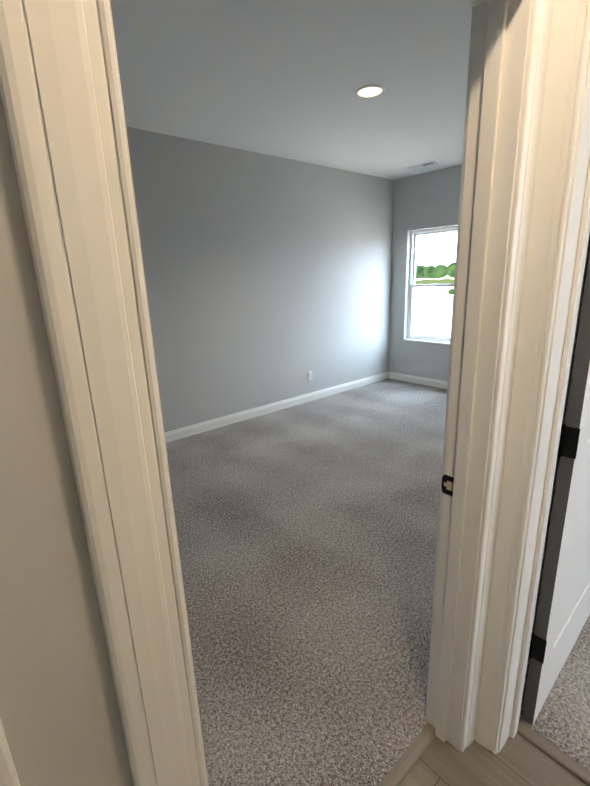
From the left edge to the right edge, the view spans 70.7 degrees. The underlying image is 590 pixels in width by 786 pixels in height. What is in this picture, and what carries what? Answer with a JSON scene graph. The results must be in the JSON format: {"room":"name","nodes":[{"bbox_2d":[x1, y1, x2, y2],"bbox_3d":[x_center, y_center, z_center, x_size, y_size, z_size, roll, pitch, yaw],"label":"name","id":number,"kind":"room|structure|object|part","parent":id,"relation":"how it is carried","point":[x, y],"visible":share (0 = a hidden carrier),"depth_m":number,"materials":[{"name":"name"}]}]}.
{"room":"hallway","nodes":[
{"label":"hallway","id":0,"kind":"room"},
{"bbox_2d":[126,127,393,432],"bbox_3d":[-1.044,-0.870,3.943,6.560,2.760,0.120,-15,20,-39],"label":"wall","id":1,"kind":"structure","parent":0,"point":[268,279],"depth_m":4.35,"materials":[{"name":"grey paint"}]},
{"bbox_2d":[164,372,388,442],"bbox_3d":[-0.976,0.358,4.213,6.310,0.102,0.013,-15,20,-39],"label":"baseboard","id":2,"kind":"structure","parent":1,"relation":"attached to","point":[184,432],"depth_m":4.73,"materials":[{"name":"white paint"}]},
{"bbox_2d":[308,371,311,380],"bbox_3d":[0.186,-0.214,5.115,0.070,0.115,0.009,-15,20,-39],"label":"electrical outlet","id":3,"kind":"object","parent":1,"relation":"attached to","point":[309,375],"visible":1,"depth_m":5.11,"materials":[{"name":"white plastic"}]},
{"bbox_2d":[110,0,471,179],"bbox_3d":[0.423,-1.547,0.794,8.300,0.120,6.700,-15,20,-39],"label":"ceiling","id":4,"kind":"structure","parent":0,"point":[286,79],"depth_m":2.57,"materials":[{"name":"white paint"}]},
{"bbox_2d":[355,84,384,97],"bbox_3d":[0.506,-2.032,2.808,0.198,0.022,0.198,-15,20,-39],"label":"recessed light","id":5,"kind":"object","parent":4,"relation":"in","point":[370,91],"visible":0.98,"depth_m":2.78,"materials":[{"name":"white plastic"}]},
{"bbox_2d":[407,161,437,169],"bbox_3d":[1.464,-2.620,4.790,0.130,0.008,0.340,-15,20,-39],"label":"ceiling vent","id":6,"kind":"object","parent":4,"relation":"in","point":[422,165],"visible":1,"depth_m":4.78,"materials":[{"name":"white plastic"}]},
{"bbox_2d":[0,92,589,785],"bbox_3d":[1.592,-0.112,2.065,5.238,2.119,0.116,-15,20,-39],"label":"wall","id":7,"kind":"structure","parent":0,"point":[60,716],"depth_m":0.41,"materials":[{"name":"grey paint"}]},
{"bbox_2d":[166,379,446,785],"bbox_3d":[0.052,0.722,3.090,6.310,0.072,3.140,-15,20,-39],"label":"floor","id":8,"kind":"structure","parent":0,"point":[307,533],"depth_m":2.12,"materials":[{"name":"grey carpet"}]},
{"bbox_2d":[389,164,461,381],"bbox_3d":[2.437,-1.217,4.759,0.150,2.760,3.124,-15,20,-39],"label":"wall","id":9,"kind":"structure","parent":0,"point":[428,200],"depth_m":5.52,"materials":[{"name":"grey paint"}]},
{"bbox_2d":[389,372,447,388],"bbox_3d":[2.430,0.013,5.030,0.013,0.102,3.090,-15,20,-39],"label":"baseboard","id":10,"kind":"structure","parent":9,"relation":"attached to","point":[392,375],"depth_m":5.80,"materials":[{"name":"white paint"}]},
{"bbox_2d":[403,225,457,344],"bbox_3d":[1.854,-1.375,5.388,0.149,1.450,0.900,-15,20,-39],"label":"window unit","id":11,"kind":"structure","parent":9,"relation":"in","point":[440,339],"depth_m":5.56,"materials":[{"name":"white plastic"}]},
{"bbox_2d":[398,733,586,785],"bbox_3d":[-0.442,1.662,-0.231,4.035,0.060,1.380,-15,20,-39],"label":"floor","id":12,"kind":"structure","parent":0,"point":[517,760],"depth_m":1.30,"materials":[{"name":"brown wood"}]},
{"bbox_2d":[519,615,589,770],"bbox_3d":[2.792,1.116,1.313,2.937,0.072,3.000,-15,20,-39],"label":"floor","id":13,"kind":"structure","parent":0,"point":[562,722],"depth_m":1.46,"materials":[{"name":"grey carpet"}]},
{"bbox_3d":[0.481,-1.160,0.815,8.060,0.641,0.116,-15,20,-39],"label":"wall","id":14,"kind":"structure","parent":0,"visible":0},
{"bbox_2d":[0,718,19,785],"bbox_3d":[-0.663,0.440,0.092,1.007,2.137,0.018,-15,20,-39],"label":"door frame","id":15,"kind":"structure","parent":14,"relation":"attached to","point":[8,775],"depth_m":0.40,"materials":[{"name":"white paint"}]},
{"bbox_2d":[0,0,589,785],"bbox_3d":[0.516,0.279,0.528,1.176,2.137,1.134,-15,20,-39],"label":"door frame","id":16,"kind":"structure","parent":14,"relation":"attached to","point":[60,94],"depth_m":0.85,"materials":[{"name":"white paint"}]},
{"bbox_2d":[441,474,453,496],"bbox_3d":[0.437,0.262,1.173,0.005,0.058,0.050,-15,20,-39],"label":"strike plate","id":17,"kind":"object","parent":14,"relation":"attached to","point":[447,484],"visible":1,"depth_m":1.18,"materials":[{"name":"black metal"}]},
{"bbox_2d":[522,256,589,723],"bbox_3d":[1.038,0.067,1.396,0.856,2.020,0.045,-15,20,-40],"label":"door","id":18,"kind":"structure","parent":14,"relation":"in","point":[570,611],"depth_m":1.36,"materials":[{"name":"white paint"}]},
{"bbox_3d":[0.738,0.117,1.126,0.046,1.567,0.045,-15,20,-40],"label":"door hinges","id":19,"kind":"part","parent":18,"relation":"part of","materials":[{"name":"black metal"}]},
{"bbox_2d":[522,257,589,724],"bbox_3d":[0.756,0.146,1.146,0.001,2.018,0.034,-15,20,-39],"label":"door edge","id":20,"kind":"object","parent":18,"relation":"attached to","point":[575,400],"visible":1,"depth_m":1.19,"materials":[{"name":"grey"}]},
{"label":"outside","id":21,"kind":"structure","parent":0,"visible":0},
{"bbox_2d":[412,275,453,336],"bbox_3d":[137.214,-46.785,159.583,415.030,0.200,570.000,-15,20,-39],"label":"ground","id":22,"kind":"structure","parent":21,"point":[428,304],"depth_m":21.43,"materials":[{"name":"white"}]},
{"bbox_2d":[413,296,452,297],"bbox_3d":[4.069,-9.972,42.699,1.200,0.030,180.000,-15,20,-39],"label":"road edge","id":23,"kind":"structure","parent":22,"relation":"on","point":[432,297],"depth_m":34.54,"materials":[{"name":"white"}]},
{"bbox_2d":[415,278,453,283],"bbox_3d":[19.229,-17.801,67.505,4.350,1.495,61.134,-15,20,-39],"label":"grass","id":24,"kind":"structure","parent":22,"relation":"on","point":[432,281],"depth_m":63.80,"materials":[{"name":"green plant"}]},
{"bbox_2d":[416,262,454,294],"bbox_3d":[34.835,-30.647,101.480,125.261,6.633,83.074,-15,20,-39],"label":"trees","id":25,"kind":"object","parent":22,"relation":"on","point":[438,270],"depth_m":153.12,"materials":[{"name":"green plant"}]}
]}

